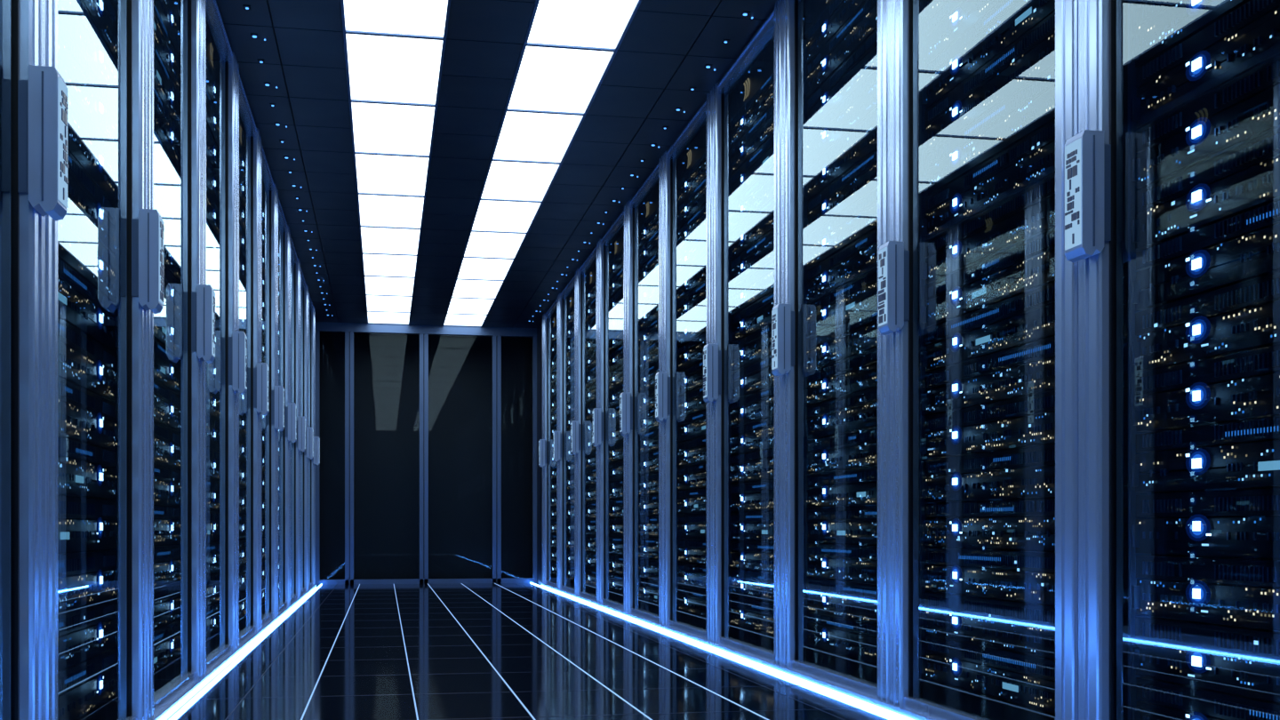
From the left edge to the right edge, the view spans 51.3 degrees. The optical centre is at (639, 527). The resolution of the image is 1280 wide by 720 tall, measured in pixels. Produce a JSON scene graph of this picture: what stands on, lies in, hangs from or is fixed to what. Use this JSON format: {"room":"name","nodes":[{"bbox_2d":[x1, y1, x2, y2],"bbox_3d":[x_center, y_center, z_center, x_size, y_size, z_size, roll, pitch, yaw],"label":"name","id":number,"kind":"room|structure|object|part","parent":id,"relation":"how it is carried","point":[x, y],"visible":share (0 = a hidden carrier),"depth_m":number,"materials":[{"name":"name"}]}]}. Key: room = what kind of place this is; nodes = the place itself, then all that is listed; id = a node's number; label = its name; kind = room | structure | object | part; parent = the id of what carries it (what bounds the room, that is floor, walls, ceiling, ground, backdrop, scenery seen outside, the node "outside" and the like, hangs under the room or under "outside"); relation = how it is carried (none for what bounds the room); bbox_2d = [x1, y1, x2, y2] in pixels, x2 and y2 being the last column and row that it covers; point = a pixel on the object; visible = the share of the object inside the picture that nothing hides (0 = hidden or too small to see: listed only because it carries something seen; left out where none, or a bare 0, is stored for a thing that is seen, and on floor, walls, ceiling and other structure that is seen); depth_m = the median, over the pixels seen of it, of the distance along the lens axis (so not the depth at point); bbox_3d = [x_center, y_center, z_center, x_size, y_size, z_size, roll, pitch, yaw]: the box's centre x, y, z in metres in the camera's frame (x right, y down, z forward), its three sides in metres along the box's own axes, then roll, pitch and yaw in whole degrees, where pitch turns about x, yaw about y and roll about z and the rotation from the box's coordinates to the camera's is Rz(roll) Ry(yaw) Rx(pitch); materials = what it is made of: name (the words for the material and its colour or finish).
{"room":"server room","nodes":[
{"label":"server room","id":0,"kind":"room"},
{"bbox_2d":[320,331,532,579],"bbox_3d":[-2.272,-0.749,14.074,4.155,2.592,0.100,0,0,-11],"label":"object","id":1,"kind":"structure","parent":0,"point":[387,365],"depth_m":14.04,"materials":[{"name":"black glass"}]},
{"bbox_2d":[216,0,801,327],"bbox_3d":[-0.811,-2.095,6.463,4.155,0.200,15.600,0,0,-11],"label":"ceiling","id":2,"kind":"structure","parent":0,"point":[665,51],"depth_m":6.67,"materials":[{"name":"black"}]},
{"bbox_2d":[242,5,329,315],"bbox_3d":[-1.607,-1.992,5.708,0.055,0.006,13.858,0,0,-11],"label":"ceiling lights","id":3,"kind":"object","parent":2,"relation":"in","point":[245,7],"depth_m":6.59},
{"bbox_2d":[340,0,451,324],"bbox_3d":[-1.100,-2.018,5.960,0.411,0.054,14.421,0,0,-11],"label":"ceiling light strip","id":4,"kind":"object","parent":2,"relation":"in","point":[394,50],"depth_m":6.66,"materials":[{"name":"white plastic"}]},
{"bbox_2d":[442,0,641,327],"bbox_3d":[-0.395,-2.018,6.095,0.392,0.054,14.421,0,0,-11],"label":"ceiling light strip","id":5,"kind":"object","parent":2,"relation":"in","point":[569,47],"depth_m":6.67,"materials":[{"name":"white plastic"}]},
{"bbox_2d":[528,11,752,321],"bbox_3d":[0.249,-1.992,6.065,0.055,0.006,13.858,0,0,-11],"label":"ceiling lights","id":6,"kind":"object","parent":2,"relation":"in","point":[744,13],"depth_m":6.92},
{"bbox_2d":[168,583,895,719],"bbox_3d":[-0.811,0.608,6.463,4.155,0.120,15.600,0,0,-11],"label":"floor","id":7,"kind":"structure","parent":0,"point":[524,653],"depth_m":5.21,"materials":[{"name":"black tile"}]},
{"bbox_2d":[152,584,316,719],"bbox_3d":[-2.057,0.532,5.379,0.798,0.030,13.660,0,0,-11],"label":"baseboard","id":8,"kind":"structure","parent":7,"relation":"on","point":[172,708],"depth_m":4.96,"materials":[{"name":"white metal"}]},
{"bbox_2d":[0,0,68,719],"bbox_3d":[-1.390,-0.738,1.875,0.888,2.510,1.085,0,0,-11],"label":"rack","id":9,"kind":"object","parent":8,"relation":"on","point":[34,107],"visible":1,"depth_m":2.38,"materials":[{"name":"black"}]},
{"bbox_3d":[-1.020,-0.738,1.946,0.042,2.510,1.085,0,0,-11],"label":"door frame","id":10,"kind":"part","parent":9,"relation":"part of","materials":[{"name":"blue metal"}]},
{"bbox_3d":[-1.077,-0.693,2.408,0.072,0.259,0.077,0,0,-11],"label":"door handle","id":11,"kind":"part","parent":9,"relation":"part of","materials":[{"name":"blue metal"}]},
{"bbox_2d":[45,0,164,719],"bbox_3d":[-1.594,-0.738,2.941,0.888,2.510,1.085,0,0,-11],"label":"rack","id":12,"kind":"object","parent":8,"relation":"on","point":[105,268],"visible":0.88,"depth_m":3.17,"materials":[{"name":"black"}]},
{"bbox_3d":[-1.281,-0.693,3.473,0.072,0.259,0.077,0,0,-11],"label":"door handle","id":13,"kind":"part","parent":12,"relation":"part of","materials":[{"name":"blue metal"}]},
{"bbox_2d":[147,0,215,719],"bbox_3d":[-1.799,-0.738,4.006,0.888,2.510,1.085,0,0,-11],"label":"rack","id":14,"kind":"object","parent":8,"relation":"on","point":[180,337],"visible":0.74,"depth_m":4.37,"materials":[{"name":"black"}]},
{"bbox_3d":[-1.438,-0.730,4.069,0.001,2.438,0.905,0,0,-11],"label":"door glass","id":15,"kind":"part","parent":14,"relation":"part of","materials":[{"name":"glass"}]},
{"bbox_3d":[-1.486,-0.693,4.539,0.072,0.259,0.077,0,0,-11],"label":"door handle","id":16,"kind":"part","parent":14,"relation":"part of","materials":[{"name":"blue metal"}]},
{"bbox_2d":[202,0,247,677],"bbox_3d":[-2.003,-0.738,5.072,0.888,2.510,1.085,0,0,-11],"label":"rack","id":17,"kind":"object","parent":8,"relation":"on","point":[226,376],"visible":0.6,"depth_m":5.31,"materials":[{"name":"black"}]},
{"bbox_3d":[-1.643,-0.730,5.135,0.001,2.438,0.905,0,0,-11],"label":"door glass","id":18,"kind":"part","parent":17,"relation":"part of","materials":[{"name":"black glass"}]},
{"bbox_3d":[-1.690,-0.693,5.604,0.072,0.259,0.077,0,0,-11],"label":"door handle","id":19,"kind":"part","parent":17,"relation":"part of","materials":[{"name":"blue metal"}]},
{"bbox_2d":[236,60,269,649],"bbox_3d":[-2.208,-0.738,6.137,0.888,2.510,1.085,0,0,-11],"label":"rack","id":20,"kind":"object","parent":8,"relation":"on","point":[254,403],"visible":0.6,"depth_m":6.42,"materials":[{"name":"black"}]},
{"bbox_3d":[-1.847,-0.730,6.200,0.001,2.438,0.905,0,0,-11],"label":"door glass","id":21,"kind":"part","parent":20,"relation":"part of","materials":[{"name":"black glass"}]},
{"bbox_3d":[-1.895,-0.693,6.670,0.072,0.259,0.077,0,0,-11],"label":"door handle","id":22,"kind":"part","parent":20,"relation":"part of","materials":[{"name":"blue metal"}]},
{"bbox_2d":[259,134,284,630],"bbox_3d":[-2.413,-0.738,7.203,0.888,2.510,1.085,0,0,-11],"label":"rack","id":23,"kind":"object","parent":8,"relation":"on","point":[269,423],"visible":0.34,"depth_m":7.61,"materials":[{"name":"black"}]},
{"bbox_3d":[-2.052,-0.730,7.266,0.001,2.438,0.905,0,0,-11],"label":"door glass","id":24,"kind":"part","parent":23,"relation":"part of","materials":[{"name":"glass"}]},
{"bbox_3d":[-2.042,-0.738,7.274,0.042,2.510,1.085,0,0,-11],"label":"door frame","id":25,"kind":"part","parent":23,"relation":"part of","materials":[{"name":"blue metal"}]},
{"bbox_3d":[-2.099,-0.693,7.735,0.072,0.259,0.077,0,0,-11],"label":"door handle","id":26,"kind":"part","parent":23,"relation":"part of","materials":[{"name":"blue metal"}]},
{"bbox_2d":[276,187,296,615],"bbox_3d":[-2.617,-0.738,8.268,0.888,2.510,1.085,0,0,-11],"label":"rack","id":27,"kind":"object","parent":8,"relation":"on","point":[289,434],"visible":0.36,"depth_m":8.76,"materials":[{"name":"black"}]},
{"bbox_3d":[-2.256,-0.730,8.332,0.001,2.438,0.905,0,0,-11],"label":"door glass","id":28,"kind":"part","parent":27,"relation":"part of","materials":[{"name":"black glass"}]},
{"bbox_3d":[-2.247,-0.738,8.339,0.042,2.510,1.085,0,0,-11],"label":"door frame","id":29,"kind":"part","parent":27,"relation":"part of","materials":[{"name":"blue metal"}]},
{"bbox_3d":[-2.304,-0.693,8.801,0.072,0.259,0.077,0,0,-11],"label":"door handle","id":30,"kind":"part","parent":27,"relation":"part of","materials":[{"name":"blue metal"}]},
{"bbox_2d":[289,229,305,605],"bbox_3d":[-2.822,-0.738,9.334,0.888,2.510,1.085,0,0,-11],"label":"rack","id":31,"kind":"object","parent":8,"relation":"on","point":[300,444],"visible":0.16,"depth_m":9.83,"materials":[{"name":"black metal"}]},
{"bbox_3d":[-2.461,-0.730,9.397,0.001,2.438,0.905,0,0,-11],"label":"door glass","id":32,"kind":"part","parent":31,"relation":"part of","materials":[{"name":"black glass"}]},
{"bbox_3d":[-2.452,-0.738,9.405,0.042,2.510,1.085,0,0,-11],"label":"door frame","id":33,"kind":"part","parent":31,"relation":"part of","materials":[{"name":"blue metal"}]},
{"bbox_3d":[-2.509,-0.693,9.867,0.072,0.259,0.077,0,0,-11],"label":"door handle","id":34,"kind":"part","parent":31,"relation":"part of","materials":[{"name":"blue metal"}]},
{"bbox_2d":[299,260,313,597],"bbox_3d":[-3.026,-0.738,10.399,0.888,2.510,1.085,0,0,-11],"label":"rack","id":35,"kind":"object","parent":8,"relation":"on","point":[304,456],"visible":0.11,"depth_m":10.90,"materials":[{"name":"black metal"}]},
{"bbox_3d":[-2.666,-0.730,10.463,0.001,2.438,0.905,0,0,-11],"label":"door glass","id":36,"kind":"part","parent":35,"relation":"part of","materials":[{"name":"glass"}]},
{"bbox_3d":[-2.656,-0.738,10.470,0.042,2.510,1.085,0,0,-11],"label":"door frame","id":37,"kind":"part","parent":35,"relation":"part of","materials":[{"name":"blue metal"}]},
{"bbox_3d":[-2.713,-0.693,10.932,0.072,0.259,0.077,0,0,-11],"label":"door handle","id":38,"kind":"part","parent":35,"relation":"part of","materials":[{"name":"blue metal"}]},
{"bbox_2d":[308,291,319,589],"bbox_3d":[-3.231,-0.738,11.465,0.888,2.510,1.085,0,0,-11],"label":"rack","id":39,"kind":"object","parent":8,"relation":"on","point":[316,460],"visible":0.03,"depth_m":11.97,"materials":[{"name":"black metal"}]},
{"bbox_3d":[-2.870,-0.730,11.528,0.001,2.438,0.905,0,0,-11],"label":"door glass","id":40,"kind":"part","parent":39,"relation":"part of","materials":[{"name":"black glass"}]},
{"bbox_3d":[-2.861,-0.738,11.536,0.042,2.510,1.085,0,0,-11],"label":"door frame","id":41,"kind":"part","parent":39,"relation":"part of","materials":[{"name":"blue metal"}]},
{"bbox_3d":[-2.918,-0.693,11.998,0.072,0.259,0.077,0,0,-11],"label":"door handle","id":42,"kind":"part","parent":39,"relation":"part of","materials":[{"name":"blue metal"}]},
{"bbox_2d":[314,308,315,584],"bbox_3d":[-2.971,-0.738,12.113,0.042,2.510,0.089,0,0,-11],"label":"trim","id":43,"kind":"structure","parent":8,"relation":"on","point":[315,308],"depth_m":12.11,"materials":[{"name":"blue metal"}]},
{"bbox_2d":[168,584,321,719],"bbox_3d":[-1.722,0.544,5.830,0.006,0.007,14.420,0,0,-11],"label":"strip light","id":44,"kind":"object","parent":7,"relation":"on","point":[202,692],"visible":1,"depth_m":5.11,"materials":[{"name":"plastic"}]},
{"bbox_2d":[300,584,359,719],"bbox_3d":[-1.368,0.547,5.893,0.004,0.002,14.450,0,0,-11],"label":"floor light line","id":45,"kind":"object","parent":7,"relation":"on","point":[359,584],"visible":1,"depth_m":5.13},
{"bbox_2d":[393,584,418,719],"bbox_3d":[-1.046,0.547,5.955,0.004,0.002,14.450,0,0,-11],"label":"floor light line","id":46,"kind":"object","parent":7,"relation":"on","point":[394,584],"visible":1,"depth_m":5.15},
{"bbox_2d":[315,321,536,584],"bbox_3d":[-2.092,-0.724,13.139,2.155,2.542,0.065,0,0,-11],"label":"frame","id":47,"kind":"object","parent":7,"relation":"on","point":[348,328],"depth_m":13.11,"materials":[{"name":"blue metal"}]},
{"bbox_2d":[428,584,535,719],"bbox_3d":[-0.725,0.547,6.016,0.004,0.002,14.450,0,0,-11],"label":"floor light line","id":48,"kind":"object","parent":7,"relation":"on","point":[527,710],"visible":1,"depth_m":5.13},
{"bbox_2d":[199,584,861,719],"bbox_3d":[-0.726,0.547,6.021,2.005,0.001,14.500,0,0,-11],"label":"floor tile seams","id":49,"kind":"structure","parent":7,"relation":"on","point":[337,584],"depth_m":5.57,"materials":[{"name":"blue"}]},
{"bbox_2d":[461,583,652,719],"bbox_3d":[-0.404,0.547,6.078,0.004,0.002,14.450,0,0,-11],"label":"floor light line","id":50,"kind":"object","parent":7,"relation":"on","point":[461,583],"visible":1,"depth_m":5.19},
{"bbox_2d":[495,583,768,719],"bbox_3d":[-0.083,0.547,6.139,0.004,0.002,14.450,0,0,-11],"label":"floor light line","id":51,"kind":"object","parent":7,"relation":"on","point":[495,583],"visible":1,"depth_m":4.85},
{"bbox_2d":[530,582,903,719],"bbox_3d":[0.271,0.544,6.212,0.006,0.007,14.420,0,0,-11],"label":"strip light","id":52,"kind":"object","parent":7,"relation":"on","point":[676,636],"visible":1,"depth_m":5.13,"materials":[{"name":"white plastic"}]},
{"bbox_2d":[536,321,542,583],"bbox_3d":[-0.567,-0.724,13.029,0.800,2.542,0.795,0,0,-11],"label":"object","id":53,"kind":"structure","parent":0,"point":[540,327],"depth_m":13.13,"materials":[{"name":"metal"}]},
{"bbox_2d":[542,315,543,583],"bbox_3d":[-0.896,-0.738,12.511,0.042,2.510,0.089,0,0,-11],"label":"trim","id":54,"kind":"structure","parent":53,"relation":"attached to","point":[542,316],"depth_m":12.49,"materials":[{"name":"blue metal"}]},
{"bbox_2d":[541,583,937,719],"bbox_3d":[0.749,0.532,5.917,0.798,0.030,13.660,0,0,-11],"label":"baseboard","id":55,"kind":"structure","parent":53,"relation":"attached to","point":[902,713],"depth_m":4.98,"materials":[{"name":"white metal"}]},
{"bbox_2d":[538,295,558,588],"bbox_3d":[-0.415,-0.738,12.006,0.888,2.510,1.085,0,0,-11],"label":"rack","id":56,"kind":"object","parent":55,"relation":"on","point":[550,317],"visible":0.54,"depth_m":12.20,"materials":[{"name":"black metal"}]},
{"bbox_3d":[-0.903,-0.693,12.384,0.072,0.259,0.077,0,0,-11],"label":"door handle","id":57,"kind":"part","parent":56,"relation":"part of","materials":[{"name":"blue metal"}]},
{"bbox_3d":[-0.773,-0.730,11.931,0.001,2.438,0.905,0,0,-11],"label":"door glass","id":58,"kind":"part","parent":56,"relation":"part of","materials":[{"name":"black glass"}]},
{"bbox_2d":[552,271,575,594],"bbox_3d":[-0.210,-0.738,10.940,0.888,2.510,1.085,0,0,-11],"label":"rack","id":59,"kind":"object","parent":55,"relation":"on","point":[562,452],"visible":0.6,"depth_m":11.21,"materials":[{"name":"black metal"}]},
{"bbox_3d":[-0.699,-0.693,11.319,0.072,0.259,0.077,0,0,-11],"label":"door handle","id":60,"kind":"part","parent":59,"relation":"part of","materials":[{"name":"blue metal"}]},
{"bbox_3d":[-0.569,-0.730,10.865,0.001,2.438,0.905,0,0,-11],"label":"door glass","id":61,"kind":"part","parent":59,"relation":"part of","materials":[{"name":"glass"}]},
{"bbox_2d":[570,241,598,602],"bbox_3d":[-0.006,-0.738,9.874,0.888,2.510,1.085,0,0,-11],"label":"rack","id":62,"kind":"object","parent":55,"relation":"on","point":[587,286],"visible":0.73,"depth_m":10.12,"materials":[{"name":"black metal"}]},
{"bbox_3d":[-0.494,-0.693,10.253,0.072,0.259,0.077,0,0,-11],"label":"door handle","id":63,"kind":"part","parent":62,"relation":"part of","materials":[{"name":"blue metal"}]},
{"bbox_2d":[592,204,626,612],"bbox_3d":[0.199,-0.738,8.809,0.888,2.510,1.085,0,0,-11],"label":"rack","id":64,"kind":"object","parent":55,"relation":"on","point":[612,444],"visible":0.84,"depth_m":8.99,"materials":[{"name":"black"}]},
{"bbox_3d":[-0.289,-0.693,9.188,0.072,0.259,0.077,0,0,-11],"label":"door handle","id":65,"kind":"part","parent":64,"relation":"part of","materials":[{"name":"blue metal"}]},
{"bbox_2d":[619,155,662,624],"bbox_3d":[0.403,-0.738,7.744,0.888,2.510,1.085,0,0,-11],"label":"rack","id":66,"kind":"object","parent":55,"relation":"on","point":[637,420],"visible":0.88,"depth_m":7.90,"materials":[{"name":"black"}]},
{"bbox_3d":[-0.085,-0.693,8.122,0.072,0.259,0.077,0,0,-11],"label":"door handle","id":67,"kind":"part","parent":66,"relation":"part of","materials":[{"name":"blue metal"}]},
{"bbox_2d":[655,90,711,641],"bbox_3d":[0.608,-0.738,6.678,0.888,2.510,1.085,0,0,-11],"label":"rack","id":68,"kind":"object","parent":55,"relation":"on","point":[686,419],"visible":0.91,"depth_m":6.76,"materials":[{"name":"black"}]},
{"bbox_3d":[0.120,-0.693,7.057,0.072,0.259,0.077,0,0,-11],"label":"door handle","id":69,"kind":"part","parent":68,"relation":"part of","materials":[{"name":"blue metal"}]},
{"bbox_2d":[703,0,781,665],"bbox_3d":[0.813,-0.738,5.612,0.888,2.510,1.085,0,0,-11],"label":"rack","id":70,"kind":"object","parent":55,"relation":"on","point":[740,384],"visible":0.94,"depth_m":5.66,"materials":[{"name":"black"}]},
{"bbox_3d":[0.324,-0.693,5.991,0.072,0.259,0.077,0,0,-11],"label":"door handle","id":71,"kind":"part","parent":70,"relation":"part of","materials":[{"name":"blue metal"}]},
{"bbox_2d":[771,0,889,703],"bbox_3d":[1.017,-0.738,4.547,0.888,2.510,1.085,0,0,-11],"label":"rack","id":72,"kind":"object","parent":55,"relation":"on","point":[830,354],"visible":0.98,"depth_m":4.56,"materials":[{"name":"black"}]},
{"bbox_3d":[0.529,-0.693,4.926,0.072,0.259,0.077,0,0,-11],"label":"door handle","id":73,"kind":"part","parent":72,"relation":"part of","materials":[{"name":"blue metal"}]},
{"bbox_2d":[878,0,1078,719],"bbox_3d":[1.222,-0.738,3.481,0.888,2.510,1.085,0,0,-11],"label":"rack","id":74,"kind":"object","parent":55,"relation":"on","point":[978,285],"visible":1,"depth_m":3.43,"materials":[{"name":"black"}]},
{"bbox_3d":[0.734,-0.693,3.860,0.072,0.259,0.077,0,0,-11],"label":"door handle","id":75,"kind":"part","parent":74,"relation":"part of","materials":[{"name":"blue metal"}]},
{"bbox_2d":[1064,0,1279,719],"bbox_3d":[1.426,-0.738,2.416,0.888,2.510,1.085,0,0,-11],"label":"rack","id":76,"kind":"object","parent":55,"relation":"on","point":[1172,163],"visible":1,"depth_m":2.59,"materials":[{"name":"black"}]},
{"bbox_3d":[0.938,-0.693,2.795,0.072,0.259,0.077,0,0,-11],"label":"door handle","id":77,"kind":"part","parent":76,"relation":"part of","materials":[{"name":"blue metal"}]},
{"bbox_3d":[1.056,-0.738,2.345,0.042,2.510,1.085,0,0,-11],"label":"door frame","id":78,"kind":"part","parent":76,"relation":"part of","materials":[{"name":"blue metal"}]}
]}

